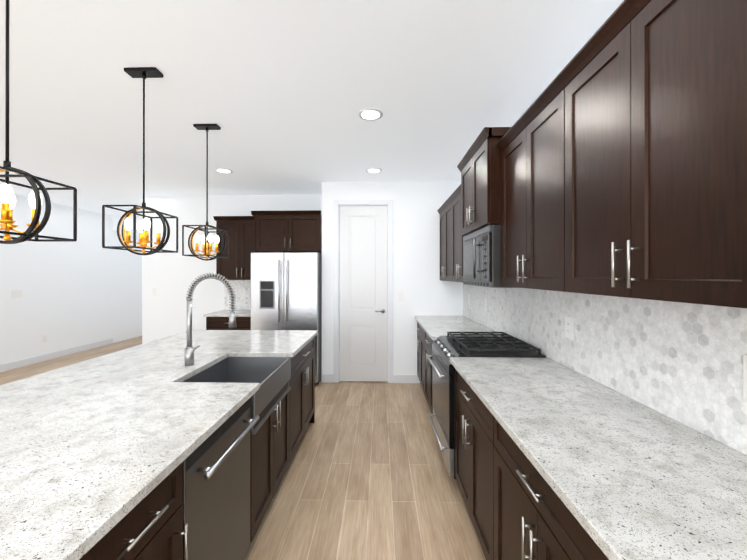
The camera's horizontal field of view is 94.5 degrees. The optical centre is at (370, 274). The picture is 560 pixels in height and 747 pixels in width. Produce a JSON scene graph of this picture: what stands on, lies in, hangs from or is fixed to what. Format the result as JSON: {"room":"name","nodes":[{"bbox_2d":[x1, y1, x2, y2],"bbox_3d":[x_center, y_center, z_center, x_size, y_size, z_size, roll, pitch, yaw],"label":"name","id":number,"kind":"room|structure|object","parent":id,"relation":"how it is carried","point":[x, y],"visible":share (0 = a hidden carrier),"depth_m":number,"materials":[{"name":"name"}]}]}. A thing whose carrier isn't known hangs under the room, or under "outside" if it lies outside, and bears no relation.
{"room":"kitchen","nodes":[
{"label":"kitchen","id":0,"kind":"room"},
{"bbox_2d":[0,194,141,364],"bbox_3d":[-5.776,0.104,1.864,0.100,2.750,13.700,0,0,2],"label":"wall","id":1,"kind":"structure","parent":0,"point":[85,288],"depth_m":6.34,"materials":[{"name":"white paint"}]},
{"bbox_2d":[11,290,21,297],"bbox_3d":[-5.624,0.314,5.490,0.008,0.120,0.167,0,0,2],"label":"outlet","id":2,"kind":"object","parent":1,"relation":"attached to","point":[16,293],"depth_m":5.48,"materials":[{"name":"white plastic"}]},
{"bbox_2d":[0,338,112,371],"bbox_3d":[-5.736,1.423,1.236,0.012,0.110,12.450,0,0,2],"label":"baseboard","id":3,"kind":"structure","parent":1,"relation":"attached to","point":[12,365],"depth_m":6.06,"materials":[{"name":"white wood"}]},
{"bbox_2d":[113,216,141,229],"bbox_3d":[-4.598,-1.113,7.486,1.950,0.300,0.100,0,0,2],"label":"wall","id":4,"kind":"structure","parent":0,"point":[116,219],"depth_m":7.46,"materials":[{"name":"white paint"}]},
{"bbox_2d":[142,195,321,343],"bbox_3d":[-2.164,0.109,5.567,3.020,2.750,0.100,0,0,2],"label":"wall","id":5,"kind":"structure","parent":0,"point":[170,277],"depth_m":5.52,"materials":[{"name":"white paint"}]},
{"bbox_2d":[251,210,321,253],"bbox_3d":[-1.151,0.306,5.101,0.961,2.355,0.776,0,0,2],"label":"cabinet","id":6,"kind":"object","parent":5,"relation":"attached to","point":[288,231],"visible":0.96,"depth_m":4.75,"materials":[{"name":"brown wood"}]},
{"bbox_2d":[0,336,485,559],"bbox_3d":[-2.274,1.528,1.717,7.110,0.100,13.800,0,0,2],"label":"floor","id":7,"kind":"structure","parent":0,"point":[366,476],"depth_m":2.41,"materials":[{"name":"brown wood"}]},
{"bbox_2d":[76,333,317,559],"bbox_3d":[-1.177,1.035,2.092,1.282,0.887,2.768,0,0,2],"label":"kitchen island","id":8,"kind":"object","parent":7,"relation":"on","point":[211,505],"depth_m":1.46,"materials":[{"name":"black wood"}]},
{"bbox_2d":[0,330,317,559],"bbox_3d":[-1.210,0.575,2.085,1.295,0.032,2.790,0,0,2],"label":"island countertop","id":9,"kind":"structure","parent":8,"relation":"on","point":[81,443],"depth_m":1.24,"materials":[{"name":"white stone"}]},
{"bbox_2d":[180,273,235,364],"bbox_3d":[-0.988,0.274,2.179,0.318,0.570,0.143,0,0,2],"label":"faucet","id":10,"kind":"object","parent":9,"relation":"on","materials":[{"name":"metal"}]},
{"bbox_2d":[184,353,291,380],"bbox_3d":[-0.814,0.699,2.129,0.465,0.240,0.716,0,0,2],"label":"sink","id":11,"kind":"object","parent":9,"relation":"in","point":[237,366],"depth_m":2.47,"materials":[{"name":"grey metal"}]},
{"bbox_2d":[182,398,259,559],"bbox_3d":[-0.879,1.036,1.457,0.653,0.884,0.591,0,0,2],"label":"dishwasher","id":12,"kind":"object","parent":8,"relation":"in","point":[217,473],"depth_m":1.41,"materials":[{"name":"silver metal"}]},
{"bbox_2d":[204,216,253,329],"bbox_3d":[-1.978,0.306,5.178,0.753,2.355,0.666,0,0,2],"label":"cabinets","id":13,"kind":"object","parent":7,"relation":"on","point":[234,269],"visible":0.4,"depth_m":5.19,"materials":[{"name":"black wood"}]},
{"bbox_2d":[251,252,321,383],"bbox_3d":[-1.131,0.596,4.933,0.890,1.775,0.911,0,0,2],"label":"refrigerator","id":14,"kind":"object","parent":7,"relation":"on","point":[286,290],"visible":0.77,"depth_m":4.54,"materials":[{"name":"grey metal"}]},
{"bbox_2d":[417,320,422,388],"bbox_3d":[0.937,1.039,4.304,0.629,0.888,0.805,0,0,2],"label":"base cabinet","id":15,"kind":"object","parent":7,"relation":"on","point":[419,330],"depth_m":4.32,"materials":[{"name":"black wood"}]},
{"bbox_2d":[423,332,450,413],"bbox_3d":[0.916,1.038,3.499,0.629,0.888,0.805,0,0,2],"label":"base cabinet","id":16,"kind":"object","parent":7,"relation":"on","point":[427,342],"depth_m":3.66,"materials":[{"name":"black"}]},
{"bbox_2d":[415,316,494,339],"bbox_3d":[0.909,0.578,3.904,0.664,0.032,1.616,0,0,2],"label":"countertop","id":17,"kind":"structure","parent":16,"relation":"on","point":[435,326],"depth_m":3.80,"materials":[{"name":"white stone"}]},
{"bbox_2d":[455,372,490,559],"bbox_3d":[0.873,1.035,1.930,0.629,0.888,0.795,0,0,2],"label":"base cabinet","id":18,"kind":"object","parent":7,"relation":"on","point":[472,421],"depth_m":1.87,"materials":[{"name":"black wood"}]},
{"bbox_2d":[426,332,545,478],"bbox_3d":[0.839,0.994,2.714,0.714,0.972,0.752,0,0,2],"label":"range","id":19,"kind":"object","parent":7,"relation":"on","point":[477,344],"visible":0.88,"depth_m":2.52,"materials":[{"name":"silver metal"}]},
{"bbox_2d":[491,416,602,559],"bbox_3d":[0.850,1.034,1.094,0.629,0.888,0.878,0,0,2],"label":"base cabinet","id":20,"kind":"object","parent":7,"relation":"on","point":[528,523],"depth_m":1.20,"materials":[{"name":"black wood"}]},
{"bbox_2d":[451,356,746,559],"bbox_3d":[0.844,0.575,1.490,0.664,0.032,1.682,0,0,2],"label":"countertop","id":21,"kind":"structure","parent":20,"relation":"on","point":[642,483],"depth_m":1.03,"materials":[{"name":"white stone"}]},
{"bbox_2d":[0,0,623,215],"bbox_3d":[-2.274,-1.321,1.721,7.110,0.100,13.800,0,0,2],"label":"ceiling","id":22,"kind":"structure","parent":0,"point":[282,94],"depth_m":2.35,"materials":[{"name":"paint"}]},
{"bbox_2d":[0,0,76,243],"bbox_3d":[-1.438,-0.696,1.367,0.303,1.152,0.419,0,0,2],"label":"pendant light","id":23,"kind":"object","parent":22,"relation":"hanging from","point":[8,203],"visible":1,"depth_m":1.36,"materials":[{"name":"black metal"}]},
{"bbox_2d":[102,67,177,254],"bbox_3d":[-1.416,-0.695,2.157,0.303,1.152,0.419,0,0,2],"label":"pendant light","id":24,"kind":"object","parent":22,"relation":"hanging from","point":[144,226],"visible":1,"depth_m":2.14,"materials":[{"name":"black metal"}]},
{"bbox_2d":[182,124,228,260],"bbox_3d":[-1.395,-0.694,2.947,0.303,1.152,0.419,0,0,2],"label":"pendant light","id":25,"kind":"object","parent":22,"relation":"hanging from","point":[207,239],"visible":1,"depth_m":2.94,"materials":[{"name":"black metal"}]},
{"bbox_2d":[215,168,232,172],"bbox_3d":[-1.791,-1.264,4.219,0.195,0.007,0.195,0,0,-43],"label":"recessed light","id":26,"kind":"object","parent":22,"relation":"in","point":[222,170],"depth_m":4.19,"materials":[{"name":"white"}]},
{"bbox_2d":[358,108,382,120],"bbox_3d":[0.000,-1.266,2.740,0.195,0.007,0.195,0,0,-43],"label":"recessed light","id":27,"kind":"object","parent":22,"relation":"in","point":[370,114],"depth_m":2.73,"materials":[{"name":"white"}]},
{"bbox_2d":[366,168,381,172],"bbox_3d":[0.040,-1.264,4.209,0.195,0.007,0.195,0,0,-43],"label":"recessed light","id":28,"kind":"object","parent":22,"relation":"in","point":[371,170],"depth_m":4.19,"materials":[{"name":"white"}]},
{"bbox_2d":[322,181,462,382],"bbox_3d":[0.295,0.108,4.780,1.940,2.750,0.100,0,0,2],"label":"wall","id":29,"kind":"structure","parent":0,"point":[422,286],"depth_m":4.71,"materials":[{"name":"white paint"}]},
{"bbox_2d":[339,206,386,381],"bbox_3d":[-0.101,0.264,4.743,0.660,2.413,0.090,0,0,2],"label":"pantry door","id":30,"kind":"structure","parent":29,"relation":"in","point":[362,293],"depth_m":4.76,"materials":[{"name":"white wood"}]},
{"bbox_2d":[334,200,392,382],"bbox_3d":[-0.100,0.232,4.783,0.814,2.502,0.116,0,0,2],"label":"door frame","id":31,"kind":"structure","parent":29,"relation":"attached to","point":[337,203],"depth_m":4.73,"materials":[{"name":"white wood"}]},
{"bbox_2d":[398,292,402,300],"bbox_3d":[0.410,0.303,4.723,0.075,0.120,0.008,0,0,2],"label":"outlet","id":32,"kind":"object","parent":29,"relation":"attached to","point":[400,294],"depth_m":4.72,"materials":[{"name":"white plastic"}]},
{"bbox_2d":[393,375,418,382],"bbox_3d":[0.481,1.428,4.717,0.345,0.110,0.012,0,0,2],"label":"baseboard","id":33,"kind":"structure","parent":29,"relation":"attached to","point":[396,378],"depth_m":4.71,"materials":[{"name":"white wood"}]},
{"bbox_2d":[439,204,450,280],"bbox_3d":[1.090,-0.367,4.297,0.324,0.900,0.815,0,0,2],"label":"upper cabinet","id":34,"kind":"object","parent":29,"relation":"attached to","point":[445,216],"depth_m":4.28,"materials":[{"name":"black wood"}]},
{"bbox_2d":[451,192,458,281],"bbox_3d":[1.068,-0.368,3.480,0.324,0.900,0.820,0,0,2],"label":"upper cabinet","id":35,"kind":"object","parent":0,"relation":"attached to","point":[454,203],"depth_m":3.75,"materials":[{"name":"black wood"}]},
{"bbox_2d":[459,156,470,235],"bbox_3d":[1.005,-0.629,2.846,0.414,0.580,0.447,0,0,2],"label":"upper cabinet","id":36,"kind":"object","parent":0,"relation":"attached to","point":[465,186],"depth_m":2.95,"materials":[{"name":"black wood"}]},
{"bbox_2d":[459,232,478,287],"bbox_3d":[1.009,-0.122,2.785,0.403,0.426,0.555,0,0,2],"label":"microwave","id":37,"kind":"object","parent":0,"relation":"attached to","point":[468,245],"depth_m":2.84,"materials":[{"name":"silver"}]},
{"bbox_2d":[471,132,514,231],"bbox_3d":[0.996,-0.630,2.502,0.414,0.580,0.377,0,0,2],"label":"upper cabinet","id":38,"kind":"object","parent":0,"relation":"attached to","point":[485,158],"depth_m":2.36,"materials":[{"name":"black wood"}]},
{"bbox_2d":[463,224,517,287],"bbox_3d":[0.984,-0.123,2.691,0.449,0.426,0.744,0,0,2],"label":"microwave","id":39,"kind":"object","parent":38,"relation":"attached to","point":[482,244],"depth_m":2.45,"materials":[{"name":"metal"}]},
{"bbox_2d":[499,88,558,295],"bbox_3d":[1.025,-0.371,1.913,0.324,0.900,0.795,0,0,2],"label":"upper cabinet","id":40,"kind":"object","parent":0,"relation":"attached to","point":[529,161],"depth_m":1.86,"materials":[{"name":"black wood"}]},
{"bbox_2d":[463,284,746,454],"bbox_3d":[1.200,0.320,2.672,0.016,0.480,4.064,0,0,2],"label":"backsplash","id":41,"kind":"structure","parent":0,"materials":[{"name":"white tile"}]},
{"bbox_2d":[559,0,746,315],"bbox_3d":[1.003,-0.372,1.113,0.324,0.900,0.805,0,0,2],"label":"upper cabinet","id":42,"kind":"object","parent":0,"relation":"attached to","point":[592,210],"depth_m":1.02,"materials":[{"name":"black wood"}]}
]}

